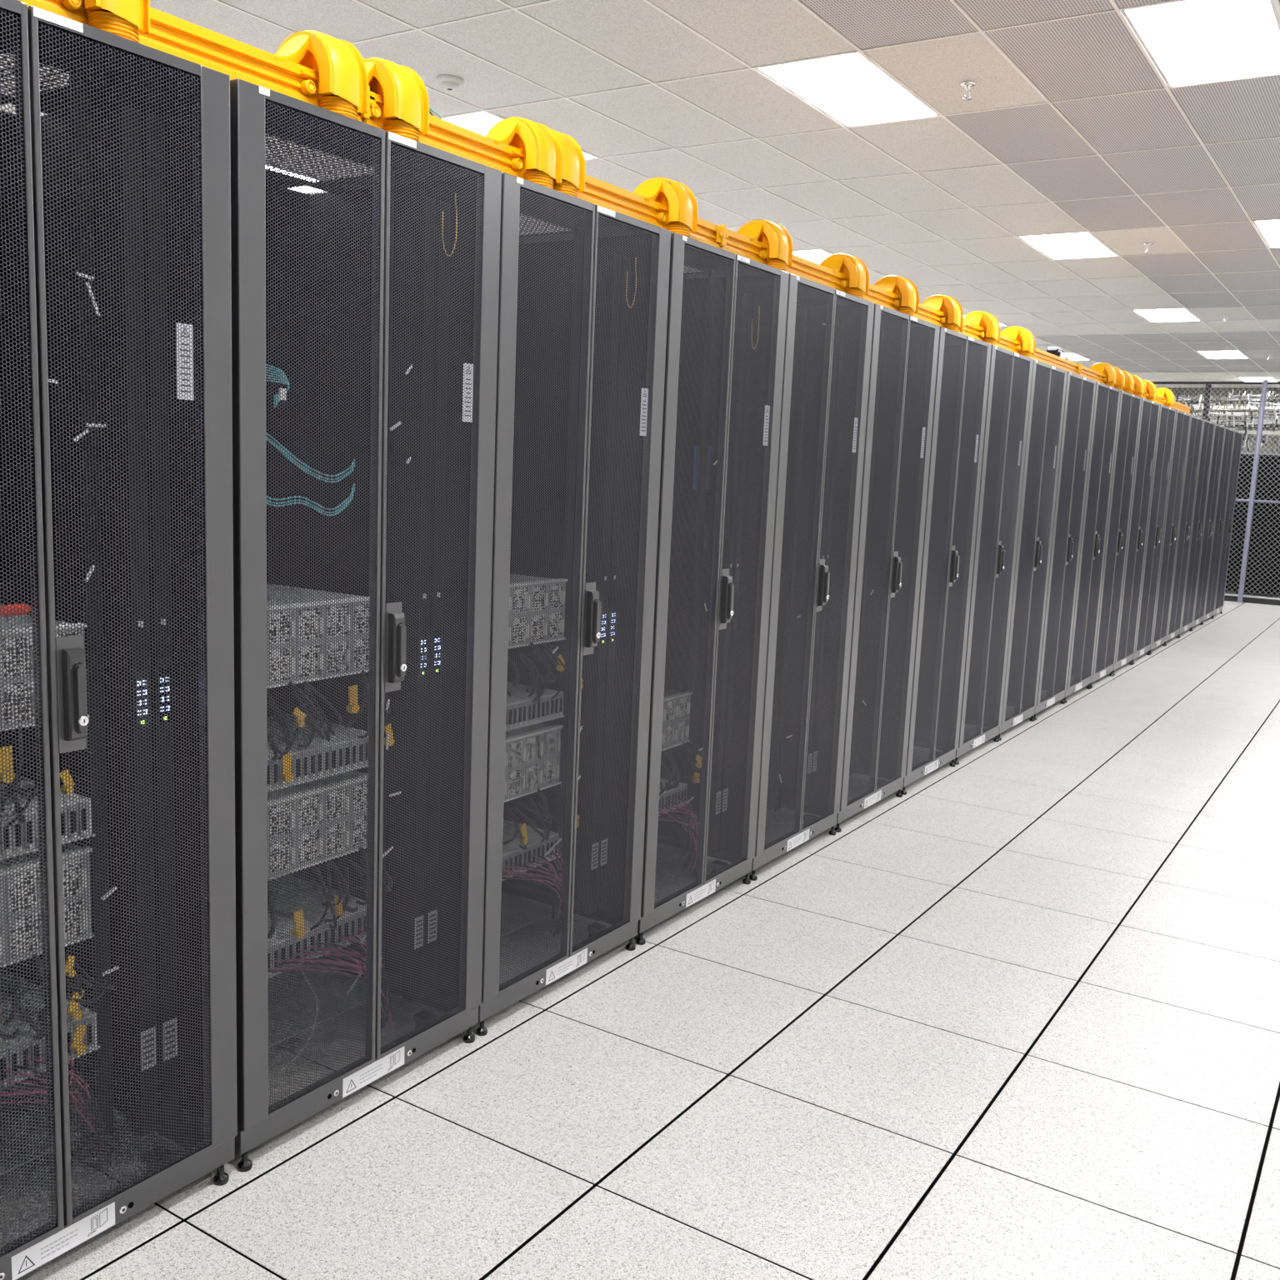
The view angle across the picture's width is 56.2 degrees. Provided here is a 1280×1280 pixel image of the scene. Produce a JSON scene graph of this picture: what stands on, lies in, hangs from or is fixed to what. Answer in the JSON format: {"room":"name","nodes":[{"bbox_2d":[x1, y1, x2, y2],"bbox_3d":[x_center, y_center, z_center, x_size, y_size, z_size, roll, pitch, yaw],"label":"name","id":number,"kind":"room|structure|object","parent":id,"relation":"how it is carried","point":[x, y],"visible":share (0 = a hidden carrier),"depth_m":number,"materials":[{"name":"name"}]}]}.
{"room":"server room","nodes":[
{"label":"server room","id":0,"kind":"room"},
{"bbox_2d":[0,591,1279,1279],"bbox_3d":[3.809,0.037,11.959,13.436,0.060,31.600,8,10,32],"label":"floor","id":1,"kind":"structure","parent":0,"point":[1017,1017],"depth_m":3.19,"materials":[{"name":"white"}]},
{"bbox_2d":[0,0,237,1279],"bbox_3d":[-1.526,0.021,2.434,1.205,2.289,0.801,8,10,32],"label":"tall cabinet","id":2,"kind":"object","parent":1,"relation":"on","point":[59,507],"depth_m":2.32,"materials":[{"name":"black"}]},
{"bbox_2d":[0,615,89,731],"bbox_3d":[-1.533,0.043,2.415,0.730,0.190,0.451,8,10,32],"label":"chassis","id":3,"kind":"object","parent":2,"relation":"in","point":[22,616],"visible":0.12,"depth_m":2.30,"materials":[{"name":"grey metal"}]},
{"bbox_2d":[0,603,30,616],"bbox_3d":[-1.208,-0.050,2.202,0.022,0.022,0.178,8,10,32],"label":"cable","id":4,"kind":"object","parent":3,"relation":"on","point":[22,604],"visible":0.51,"depth_m":2.24,"materials":[{"name":"red"}]},
{"bbox_2d":[0,726,37,824],"bbox_3d":[-1.227,0.273,2.209,0.070,0.193,0.341,8,10,32],"label":"lead","id":5,"kind":"object","parent":3,"relation":"hanging from","point":[20,727],"visible":0.43,"depth_m":2.28,"materials":[{"name":"black"}]},
{"bbox_2d":[0,745,14,783],"bbox_3d":[-1.187,0.234,2.240,0.020,0.070,0.028,8,10,32],"label":"tag","id":6,"kind":"object","parent":5,"relation":"attached to","point":[10,747],"visible":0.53,"depth_m":2.24,"materials":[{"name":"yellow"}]},
{"bbox_2d":[0,842,94,967],"bbox_3d":[-1.552,0.505,2.483,0.730,0.190,0.451,8,10,32],"label":"chassis","id":7,"kind":"object","parent":2,"relation":"in","point":[66,844],"visible":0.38,"depth_m":2.38,"materials":[{"name":"grey metal"}]},
{"bbox_2d":[0,951,114,1039],"bbox_3d":[-1.225,0.722,2.311,0.066,0.182,0.496,8,10,32],"label":"lead","id":8,"kind":"object","parent":7,"relation":"hanging from","point":[67,955],"visible":0.4,"depth_m":2.37,"materials":[{"name":"black"}]},
{"bbox_2d":[70,1025,86,1054],"bbox_3d":[-1.141,0.812,2.435,0.020,0.062,0.034,8,10,32],"label":"tag","id":9,"kind":"object","parent":8,"relation":"hanging from","point":[80,1026],"visible":0.57,"depth_m":2.43,"materials":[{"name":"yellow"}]},
{"bbox_2d":[0,775,94,859],"bbox_3d":[-1.394,0.366,2.363,0.371,0.080,0.462,8,10,32],"label":"card","id":10,"kind":"object","parent":2,"relation":"in","point":[22,777],"visible":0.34,"depth_m":2.40,"materials":[{"name":"silver metal"}]},
{"bbox_2d":[0,968,99,1087],"bbox_3d":[-1.414,0.826,2.431,0.371,0.080,0.462,8,10,32],"label":"card","id":11,"kind":"object","parent":2,"relation":"in","point":[1,972],"visible":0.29,"depth_m":2.47,"materials":[{"name":"silver metal"}]},
{"bbox_2d":[0,1042,118,1171],"bbox_3d":[-1.214,0.987,2.370,0.106,0.308,0.409,8,10,32],"label":"cables","id":12,"kind":"object","parent":11,"relation":"attached to","point":[27,1057],"visible":0.4,"depth_m":2.41,"materials":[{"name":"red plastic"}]},
{"bbox_2d":[18,0,1190,414],"bbox_3d":[1.886,-1.671,6.678,0.176,0.110,13.546,8,10,32],"label":"cable tray","id":13,"kind":"object","parent":2,"relation":"on","point":[170,34],"visible":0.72,"depth_m":3.00,"materials":[{"name":"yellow plastic"}]},
{"bbox_2d":[62,0,150,43],"bbox_3d":[-1.036,-1.175,2.152,0.220,0.199,0.201,8,10,32],"label":"drop elbow","id":14,"kind":"object","parent":13,"relation":"attached to","point":[122,18],"visible":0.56,"depth_m":2.14,"materials":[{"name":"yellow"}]},
{"bbox_2d":[94,0,150,34],"bbox_3d":[-1.008,-1.196,2.191,0.220,0.166,0.099,8,10,32],"label":"hood","id":15,"kind":"object","parent":14,"relation":"attached to","point":[122,17],"depth_m":2.15,"materials":[{"name":"yellow"}]},
{"bbox_2d":[274,30,368,119],"bbox_3d":[-0.742,-1.229,2.601,0.220,0.199,0.201,8,10,32],"label":"drop elbow","id":16,"kind":"object","parent":13,"relation":"attached to","point":[341,67],"visible":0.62,"depth_m":2.58,"materials":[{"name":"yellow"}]},
{"bbox_2d":[297,30,368,113],"bbox_3d":[-0.714,-1.250,2.640,0.220,0.166,0.099,8,10,32],"label":"hood","id":17,"kind":"object","parent":16,"relation":"attached to","point":[341,67],"depth_m":2.58,"materials":[{"name":"yellow"}]},
{"bbox_2d":[363,57,429,141],"bbox_3d":[-0.636,-1.248,2.762,0.220,0.199,0.201,8,10,32],"label":"drop elbow","id":18,"kind":"object","parent":13,"relation":"attached to","point":[405,102],"visible":0.57,"depth_m":2.74,"materials":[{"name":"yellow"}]},
{"bbox_2d":[485,116,562,189],"bbox_3d":[-0.354,-1.299,3.192,0.220,0.199,0.201,8,10,32],"label":"drop elbow","id":19,"kind":"object","parent":13,"relation":"attached to","point":[542,162],"visible":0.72,"depth_m":3.17,"materials":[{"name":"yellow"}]},
{"bbox_2d":[509,116,562,183],"bbox_3d":[-0.326,-1.320,3.231,0.220,0.166,0.099,8,10,32],"label":"hood","id":20,"kind":"object","parent":19,"relation":"attached to","point":[542,162],"depth_m":3.17,"materials":[{"name":"yellow"}]},
{"bbox_2d":[520,129,585,197],"bbox_3d":[-0.296,-1.309,3.281,0.220,0.199,0.201,8,10,32],"label":"drop elbow","id":21,"kind":"object","parent":13,"relation":"attached to","point":[573,172],"visible":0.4,"depth_m":3.27,"materials":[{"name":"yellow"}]},
{"bbox_2d":[550,129,585,191],"bbox_3d":[-0.268,-1.331,3.320,0.220,0.166,0.099,8,10,32],"label":"hood","id":22,"kind":"object","parent":21,"relation":"attached to","point":[573,172],"depth_m":3.27,"materials":[{"name":"yellow"}]},
{"bbox_2d":[633,176,697,237],"bbox_3d":[0.039,-1.370,3.791,0.220,0.199,0.201,8,10,32],"label":"drop elbow","id":23,"kind":"object","parent":13,"relation":"attached to","point":[681,214],"visible":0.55,"depth_m":3.77,"materials":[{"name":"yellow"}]},
{"bbox_2d":[650,176,697,232],"bbox_3d":[0.067,-1.391,3.830,0.220,0.166,0.099,8,10,32],"label":"hood","id":24,"kind":"object","parent":23,"relation":"attached to","point":[681,214],"depth_m":3.77,"materials":[{"name":"yellow"}]},
{"bbox_2d":[736,219,793,271],"bbox_3d":[0.415,-1.438,4.365,0.220,0.199,0.201,8,10,32],"label":"drop elbow","id":25,"kind":"object","parent":13,"relation":"attached to","point":[779,249],"visible":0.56,"depth_m":4.34,"materials":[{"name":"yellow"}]},
{"bbox_2d":[820,253,869,298],"bbox_3d":[0.811,-1.510,4.968,0.220,0.199,0.201,8,10,32],"label":"drop elbow","id":26,"kind":"object","parent":13,"relation":"attached to","point":[857,281],"visible":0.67,"depth_m":4.95,"materials":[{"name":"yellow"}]},
{"bbox_2d":[874,275,919,316],"bbox_3d":[1.133,-1.569,5.460,0.220,0.199,0.201,8,10,32],"label":"drop elbow","id":27,"kind":"object","parent":13,"relation":"attached to","point":[907,300],"visible":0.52,"depth_m":5.44,"materials":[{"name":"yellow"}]},
{"bbox_2d":[921,294,963,332],"bbox_3d":[1.476,-1.631,5.984,0.220,0.199,0.201,8,10,32],"label":"drop elbow","id":28,"kind":"object","parent":13,"relation":"attached to","point":[952,318],"visible":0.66,"depth_m":5.96,"materials":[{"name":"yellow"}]},
{"bbox_2d":[964,310,999,345],"bbox_3d":[1.820,-1.693,6.508,0.220,0.199,0.201,8,10,32],"label":"drop elbow","id":29,"kind":"object","parent":13,"relation":"attached to","point":[991,326],"visible":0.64,"depth_m":6.49,"materials":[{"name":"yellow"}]},
{"bbox_2d":[1000,325,1034,358],"bbox_3d":[2.202,-1.762,7.091,0.220,0.199,0.201,8,10,32],"label":"drop elbow","id":30,"kind":"object","parent":13,"relation":"attached to","point":[1027,345],"visible":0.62,"depth_m":7.07,"materials":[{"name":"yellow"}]},
{"bbox_2d":[1089,362,1117,387],"bbox_3d":[3.446,-1.988,8.988,0.220,0.199,0.201,8,10,32],"label":"drop elbow","id":31,"kind":"object","parent":13,"relation":"attached to","point":[1110,379],"visible":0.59,"depth_m":8.97,"materials":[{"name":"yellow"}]},
{"bbox_2d":[1114,366,1125,390],"bbox_3d":[3.620,-2.020,9.254,0.220,0.199,0.201,8,10,32],"label":"drop elbow","id":32,"kind":"object","parent":13,"relation":"attached to","point":[1121,382],"visible":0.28,"depth_m":9.22,"materials":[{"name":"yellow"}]},
{"bbox_2d":[1122,370,1134,393],"bbox_3d":[3.801,-2.052,9.529,0.220,0.199,0.201,8,10,32],"label":"drop elbow","id":33,"kind":"object","parent":13,"relation":"attached to","point":[1130,382],"visible":0.45,"depth_m":9.50,"materials":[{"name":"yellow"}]},
{"bbox_2d":[1132,375,1144,397],"bbox_3d":[4.030,-2.094,9.878,0.220,0.199,0.201,8,10,32],"label":"drop elbow","id":34,"kind":"object","parent":13,"relation":"attached to","point":[1139,387],"visible":0.49,"depth_m":9.85,"materials":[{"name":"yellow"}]},
{"bbox_2d":[1143,380,1157,401],"bbox_3d":[4.330,-2.148,10.336,0.220,0.199,0.201,8,10,32],"label":"drop elbow","id":35,"kind":"object","parent":13,"relation":"attached to","point":[1150,387],"visible":0.55,"depth_m":10.31,"materials":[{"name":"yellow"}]},
{"bbox_2d":[1156,387,1174,407],"bbox_3d":[4.794,-2.232,11.043,0.220,0.199,0.201,8,10,32],"label":"drop elbow","id":36,"kind":"object","parent":13,"relation":"attached to","point":[1167,393],"visible":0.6,"depth_m":11.02,"materials":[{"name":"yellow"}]},
{"bbox_2d":[230,78,501,1172],"bbox_3d":[-1.083,-0.060,3.110,1.205,2.289,0.801,8,10,32],"label":"tall cabinet","id":37,"kind":"object","parent":1,"relation":"on","point":[322,283],"depth_m":2.85,"materials":[{"name":"black"}]},
{"bbox_2d":[266,432,354,482],"bbox_3d":[-0.792,-0.448,2.814,0.036,0.153,0.358,8,10,32],"label":"loop","id":38,"kind":"object","parent":37,"relation":"hanging from","point":[283,447],"visible":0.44,"depth_m":2.81,"materials":[{"name":"teal"}]},
{"bbox_2d":[266,484,354,515],"bbox_3d":[-0.796,-0.339,2.830,0.036,0.093,0.358,8,10,32],"label":"loop","id":39,"kind":"object","parent":37,"relation":"hanging from","point":[354,484],"visible":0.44,"depth_m":2.84,"materials":[{"name":"teal"}]},
{"bbox_2d":[267,875,366,978],"bbox_3d":[-0.973,0.746,3.103,0.371,0.080,0.462,8,10,32],"label":"card","id":40,"kind":"object","parent":37,"relation":"in","point":[284,875],"visible":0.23,"depth_m":3.10,"materials":[{"name":"silver metal"}]},
{"bbox_2d":[267,923,390,1029],"bbox_3d":[-0.774,0.908,3.044,0.107,0.305,0.413,8,10,32],"label":"cables","id":41,"kind":"object","parent":40,"relation":"hanging from","point":[364,923],"visible":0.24,"depth_m":3.01,"materials":[{"name":"red plastic"}]},
{"bbox_2d":[267,770,367,880],"bbox_3d":[-1.112,0.428,3.155,0.730,0.190,0.451,8,10,32],"label":"chassis","id":42,"kind":"object","parent":37,"relation":"in","point":[286,792],"visible":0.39,"depth_m":2.98,"materials":[{"name":"grey metal"}]},
{"bbox_2d":[267,846,392,939],"bbox_3d":[-0.773,0.643,3.001,0.066,0.185,0.458,8,10,32],"label":"lead","id":43,"kind":"object","parent":42,"relation":"hanging from","point":[361,847],"visible":0.37,"depth_m":3.01,"materials":[{"name":"black"}]},
{"bbox_2d":[266,583,369,688],"bbox_3d":[-1.092,-0.035,3.087,0.730,0.190,0.451,8,10,32],"label":"chassis","id":44,"kind":"object","parent":37,"relation":"in","point":[270,585],"visible":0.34,"depth_m":2.92,"materials":[{"name":"grey metal"}]},
{"bbox_2d":[266,670,390,760],"bbox_3d":[-0.758,0.183,2.924,0.068,0.185,0.436,8,10,32],"label":"lead","id":45,"kind":"object","parent":44,"relation":"hanging from","point":[292,686],"visible":0.34,"depth_m":2.88,"materials":[{"name":"black"}]},
{"bbox_2d":[267,713,368,791],"bbox_3d":[-0.954,0.286,3.035,0.371,0.080,0.462,8,10,32],"label":"card","id":46,"kind":"object","parent":37,"relation":"in","point":[286,714],"visible":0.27,"depth_m":3.00,"materials":[{"name":"silver metal"}]},
{"bbox_2d":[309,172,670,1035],"bbox_3d":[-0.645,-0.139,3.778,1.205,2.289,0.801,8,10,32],"label":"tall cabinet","id":47,"kind":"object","parent":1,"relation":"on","point":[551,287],"depth_m":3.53,"materials":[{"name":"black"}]},
{"bbox_2d":[501,820,559,880],"bbox_3d":[-0.533,0.666,3.775,0.371,0.080,0.462,8,10,32],"label":"switch","id":48,"kind":"object","parent":47,"relation":"in","point":[503,820],"visible":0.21,"depth_m":3.76,"materials":[{"name":"silver metal"}]},
{"bbox_2d":[501,846,563,935],"bbox_3d":[-0.333,0.826,3.716,0.107,0.309,0.413,8,10,32],"label":"cables","id":49,"kind":"object","parent":48,"relation":"attached to","point":[554,847],"visible":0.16,"depth_m":3.72,"materials":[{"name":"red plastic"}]},
{"bbox_2d":[504,722,562,801],"bbox_3d":[-0.671,0.348,3.827,0.730,0.190,0.451,8,10,32],"label":"chassis","id":50,"kind":"object","parent":47,"relation":"in","point":[540,722],"visible":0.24,"depth_m":3.70,"materials":[{"name":"grey metal"}]},
{"bbox_2d":[502,788,564,849],"bbox_3d":[-0.340,0.560,3.660,0.066,0.180,0.484,8,10,32],"label":"lead","id":51,"kind":"object","parent":50,"relation":"hanging from","point":[538,788],"visible":0.34,"depth_m":3.67,"materials":[{"name":"black"}]},
{"bbox_2d":[505,682,564,731],"bbox_3d":[-0.513,0.206,3.707,0.371,0.080,0.462,8,10,32],"label":"card","id":52,"kind":"object","parent":47,"relation":"in","point":[507,682],"visible":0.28,"depth_m":3.69,"materials":[{"name":"silver metal"}]},
{"bbox_2d":[508,574,567,648],"bbox_3d":[-0.652,-0.115,3.759,0.730,0.190,0.451,8,10,32],"label":"chassis","id":53,"kind":"object","parent":47,"relation":"in","point":[510,590],"visible":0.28,"depth_m":3.64,"materials":[{"name":"grey metal"}]},
{"bbox_2d":[506,642,569,704],"bbox_3d":[-0.314,0.107,3.603,0.067,0.195,0.460,8,10,32],"label":"lead","id":54,"kind":"object","parent":53,"relation":"hanging from","point":[531,642],"visible":0.4,"depth_m":3.61,"materials":[{"name":"black"}]},
{"bbox_2d":[635,232,789,944],"bbox_3d":[-0.202,-0.219,4.452,1.205,2.289,0.801,8,10,32],"label":"tall cabinet","id":55,"kind":"object","parent":1,"relation":"on","point":[702,307],"depth_m":4.20,"materials":[{"name":"black"}]},
{"bbox_2d":[658,778,687,815],"bbox_3d":[-0.092,0.586,4.447,0.371,0.080,0.462,8,10,32],"label":"card","id":56,"kind":"object","parent":55,"relation":"in","point":[663,785],"visible":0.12,"depth_m":4.45,"materials":[{"name":"silver metal"}]},
{"bbox_2d":[658,795,698,872],"bbox_3d":[0.108,0.747,4.387,0.105,0.307,0.411,8,10,32],"label":"cables","id":57,"kind":"object","parent":56,"relation":"hanging from","point":[682,811],"visible":0.3,"depth_m":4.42,"materials":[{"name":"red plastic"}]},
{"bbox_2d":[661,689,692,750],"bbox_3d":[-0.231,0.271,4.500,0.730,0.190,0.451,8,10,32],"label":"chassis","id":58,"kind":"object","parent":55,"relation":"in","point":[665,692],"visible":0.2,"depth_m":4.41,"materials":[{"name":"grey metal"}]},
{"bbox_2d":[659,740,698,794],"bbox_3d":[0.101,0.485,4.330,0.068,0.177,0.489,8,10,32],"label":"lead","id":59,"kind":"object","parent":58,"relation":"hanging from","point":[687,743],"visible":0.22,"depth_m":4.35,"materials":[{"name":"black"}]},
{"bbox_2d":[749,273,874,880],"bbox_3d":[0.236,-0.299,5.122,1.205,2.289,0.801,8,10,32],"label":"tall cabinet","id":60,"kind":"object","parent":1,"relation":"on","point":[802,582],"depth_m":4.87,"materials":[{"name":"black"}]},
{"bbox_2d":[834,303,939,832],"bbox_3d":[0.677,-0.379,5.794,1.205,2.289,0.801,8,10,32],"label":"tall cabinet","id":61,"kind":"object","parent":1,"relation":"on","point":[904,352],"visible":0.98,"depth_m":5.52,"materials":[{"name":"black"}]},
{"bbox_2d":[900,326,991,794],"bbox_3d":[1.119,-0.459,6.467,1.205,2.289,0.801,8,10,32],"label":"tall cabinet","id":62,"kind":"object","parent":1,"relation":"on","point":[963,361],"visible":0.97,"depth_m":6.19,"materials":[{"name":"black"}]},
{"bbox_2d":[954,345,1033,764],"bbox_3d":[1.562,-0.539,7.143,1.205,2.289,0.801,8,10,32],"label":"tall cabinet","id":63,"kind":"object","parent":1,"relation":"on","point":[1010,372],"visible":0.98,"depth_m":6.85,"materials":[{"name":"black"}]},
{"bbox_2d":[986,359,1067,740],"bbox_3d":[1.999,-0.618,7.810,1.205,2.289,0.801,8,10,32],"label":"tall cabinet","id":64,"kind":"object","parent":1,"relation":"on","point":[1048,384],"visible":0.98,"depth_m":7.51,"materials":[{"name":"black"}]},
{"bbox_2d":[1033,371,1096,719],"bbox_3d":[2.439,-0.698,8.482,1.205,2.289,0.801,8,10,32],"label":"tall cabinet","id":65,"kind":"object","parent":1,"relation":"on","point":[1080,391],"visible":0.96,"depth_m":8.18,"materials":[{"name":"black"}]},
{"bbox_2d":[1063,381,1120,703],"bbox_3d":[2.880,-0.778,9.154,1.205,2.289,0.801,8,10,32],"label":"tall cabinet","id":66,"kind":"object","parent":1,"relation":"on","point":[1107,401],"visible":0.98,"depth_m":8.84,"materials":[{"name":"black"}]},
{"bbox_2d":[1090,390,1141,688],"bbox_3d":[3.321,-0.858,9.826,1.205,2.289,0.801,8,10,32],"label":"tall cabinet","id":67,"kind":"object","parent":1,"relation":"on","point":[1130,404],"visible":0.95,"depth_m":9.51,"materials":[{"name":"black"}]},
{"bbox_2d":[1112,397,1159,675],"bbox_3d":[3.761,-0.938,10.498,1.205,2.289,0.801,8,10,32],"label":"tall cabinet","id":68,"kind":"object","parent":1,"relation":"on","point":[1149,415],"visible":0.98,"depth_m":10.18,"materials":[{"name":"black"}]},
{"bbox_2d":[1131,404,1176,664],"bbox_3d":[4.202,-1.018,11.170,1.205,2.289,0.801,8,10,32],"label":"tall cabinet","id":69,"kind":"object","parent":1,"relation":"on","point":[1167,420],"visible":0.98,"depth_m":10.85,"materials":[{"name":"black"}]},
{"bbox_2d":[1149,410,1190,654],"bbox_3d":[4.646,-1.098,11.847,1.205,2.289,0.801,8,10,32],"label":"tall cabinet","id":70,"kind":"object","parent":1,"relation":"on","point":[1182,422],"visible":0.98,"depth_m":11.53,"materials":[{"name":"black"}]},
{"bbox_2d":[1165,415,1203,645],"bbox_3d":[5.083,-1.178,12.514,1.205,2.289,0.801,8,10,32],"label":"tall cabinet","id":71,"kind":"object","parent":1,"relation":"on","point":[1196,423],"visible":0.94,"depth_m":12.20,"materials":[{"name":"black"}]},
{"bbox_2d":[1178,419,1214,637],"bbox_3d":[5.524,-1.258,13.185,1.205,2.289,0.801,8,10,32],"label":"tall cabinet","id":72,"kind":"object","parent":1,"relation":"on","point":[1208,427],"visible":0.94,"depth_m":12.87,"materials":[{"name":"black"}]},
{"bbox_2d":[1202,384,1211,420],"bbox_3d":[8.067,-2.145,17.344,0.160,3.050,0.160,8,10,32],"label":"support column","id":73,"kind":"structure","parent":1,"relation":"on","point":[1206,398],"depth_m":17.13,"materials":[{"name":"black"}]},
{"bbox_2d":[1190,423,1224,630],"bbox_3d":[5.964,-1.337,13.857,1.205,2.289,0.801,8,10,32],"label":"tall cabinet","id":74,"kind":"object","parent":1,"relation":"on","point":[1219,431],"visible":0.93,"depth_m":13.54,"materials":[{"name":"black"}]},
{"bbox_2d":[1151,379,1279,605],"bbox_3d":[8.764,-2.043,16.681,10.303,3.100,0.114,8,10,32],"label":"fence","id":75,"kind":"object","parent":1,"relation":"on","point":[1231,597],"visible":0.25,"depth_m":16.81,"materials":[{"name":"silver metal"}]},
{"bbox_2d":[1202,426,1234,624],"bbox_3d":[6.405,-1.417,14.530,1.205,2.289,0.801,8,10,32],"label":"tall cabinet","id":76,"kind":"object","parent":1,"relation":"on","point":[1229,433],"visible":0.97,"depth_m":14.21,"materials":[{"name":"black"}]},
{"bbox_2d":[1212,430,1243,618],"bbox_3d":[6.845,-1.497,15.201,1.205,2.289,0.801,8,10,32],"label":"tall cabinet","id":77,"kind":"object","parent":1,"relation":"on","point":[1237,440],"visible":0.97,"depth_m":14.89,"materials":[{"name":"black"}]},
{"bbox_2d":[1225,454,1254,592],"bbox_3d":[9.236,-1.831,18.679,0.592,2.100,0.924,8,10,32],"label":"tall cabinet","id":78,"kind":"object","parent":1,"relation":"on","point":[1242,457],"visible":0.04,"depth_m":18.22,"materials":[{"name":"black"}]},
{"bbox_2d":[1243,455,1279,596],"bbox_3d":[9.738,-1.762,18.358,0.592,2.100,0.924,8,10,32],"label":"tall cabinet","id":79,"kind":"object","parent":1,"relation":"on","point":[1275,460],"visible":0.8,"depth_m":18.03,"materials":[{"name":"black"}]},
{"bbox_2d":[0,0,1279,387],"bbox_3d":[3.957,-3.674,11.421,13.410,0.123,31.600,8,10,32],"label":"ceiling","id":80,"kind":"structure","parent":0,"point":[1069,125],"depth_m":7.37,"materials":[{"name":"tile"}]},
{"bbox_2d":[436,75,463,90],"bbox_3d":[-1.064,-3.107,6.700,0.150,0.056,0.150,8,10,32],"label":"smoke detector","id":81,"kind":"object","parent":80,"relation":"attached to","point":[448,82],"visible":1,"depth_m":6.66,"materials":[{"name":"white"}]},
{"bbox_2d":[442,111,596,159],"bbox_3d":[-0.866,-3.316,7.942,0.596,0.012,1.206,8,10,32],"label":"recessed light","id":82,"kind":"object","parent":80,"relation":"in","point":[482,122],"visible":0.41,"depth_m":7.54,"materials":[{"name":"white"}]},
{"bbox_2d":[792,250,869,269],"bbox_3d":[1.796,-3.799,12.003,0.596,0.012,1.206,8,10,32],"label":"recessed light","id":83,"kind":"object","parent":80,"relation":"in","point":[815,256],"visible":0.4,"depth_m":11.68,"materials":[{"name":"white"}]},
{"bbox_2d":[792,250,831,264],"bbox_3d":[1.796,-3.799,12.003,0.560,0.006,1.170,8,10,32],"label":"diffuser","id":84,"kind":"object","parent":83,"relation":"attached to","point":[815,256],"depth_m":11.68,"materials":[{"name":"white"}]},
{"bbox_2d":[755,52,939,127],"bbox_3d":[1.176,-3.037,6.636,0.596,0.012,1.206,8,10,32],"label":"recessed light","id":85,"kind":"object","parent":80,"relation":"in","point":[852,90],"visible":1,"depth_m":6.59,"materials":[{"name":"white"}]},
{"bbox_2d":[1018,232,1117,259],"bbox_3d":[3.838,-3.519,10.697,0.596,0.012,1.206,8,10,32],"label":"recessed light","id":86,"kind":"object","parent":80,"relation":"in","point":[1080,245],"visible":1,"depth_m":10.69,"materials":[{"name":"white"}]},
{"bbox_2d":[1132,308,1199,322],"bbox_3d":[6.501,-4.002,14.758,0.596,0.012,1.206,8,10,32],"label":"recessed light","id":87,"kind":"object","parent":80,"relation":"in","point":[1157,315],"visible":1,"depth_m":14.76,"materials":[{"name":"white"}]},
{"bbox_2d":[1120,0,1279,87],"bbox_3d":[2.708,-2.827,5.657,0.596,0.012,1.206,8,10,32],"label":"recessed light","id":88,"kind":"object","parent":80,"relation":"in","point":[1187,42],"visible":1,"depth_m":5.61,"materials":[{"name":"white"}]},
{"bbox_2d":[1197,350,1248,359],"bbox_3d":[9.164,-4.485,18.820,0.596,0.012,1.206,8,10,32],"label":"recessed light","id":89,"kind":"object","parent":80,"relation":"in","point":[1216,354],"visible":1,"depth_m":18.83,"materials":[{"name":"white"}]},
{"bbox_2d":[1170,389,1279,419],"bbox_3d":[11.290,-4.163,20.926,9.501,1.057,0.467,8,10,32],"label":"cable tray","id":90,"kind":"object","parent":80,"relation":"hanging from","point":[1184,395],"visible":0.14,"depth_m":21.40,"materials":[{"name":"silver metal"}]},
{"bbox_2d":[1174,392,1279,419],"bbox_3d":[10.419,-3.936,19.612,9.500,1.197,0.474,8,10,32],"label":"cable tray","id":91,"kind":"object","parent":80,"relation":"hanging from","point":[1217,404],"visible":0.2,"depth_m":19.90,"materials":[{"name":"silver metal"}]},
{"bbox_2d":[1181,398,1279,442],"bbox_3d":[9.864,-3.749,18.784,9.501,1.372,0.473,8,10,32],"label":"cable tray","id":92,"kind":"object","parent":80,"relation":"hanging from","point":[1182,400],"visible":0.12,"depth_m":18.97,"materials":[{"name":"silver metal"}]},
{"bbox_2d":[1183,404,1279,452],"bbox_3d":[9.426,-3.591,18.133,9.500,1.533,0.465,8,10,32],"label":"cable tray","id":93,"kind":"object","parent":80,"relation":"hanging from","point":[1224,416],"visible":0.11,"depth_m":18.22,"materials":[{"name":"silver metal"}]},
{"bbox_2d":[1208,415,1279,456],"bbox_3d":[9.148,-3.458,17.727,9.500,1.702,0.465,8,10,32],"label":"cable tray","id":94,"kind":"object","parent":80,"relation":"hanging from","point":[1265,431],"visible":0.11,"depth_m":17.74,"materials":[{"name":"silver metal"}]},
{"bbox_2d":[1252,220,1279,247],"bbox_3d":[5.370,-3.310,9.718,0.596,0.012,1.206,8,10,32],"label":"recessed light","id":95,"kind":"object","parent":80,"relation":"in","point":[1269,231],"visible":1,"depth_m":9.73,"materials":[{"name":"white"}]},
{"bbox_2d":[1156,387,1279,453],"bbox_3d":[12.527,-3.422,24.878,13.610,3.764,0.100,8,10,32],"label":"wall","id":96,"kind":"structure","parent":0,"point":[1191,390],"depth_m":24.73,"materials":[{"name":"grey"}]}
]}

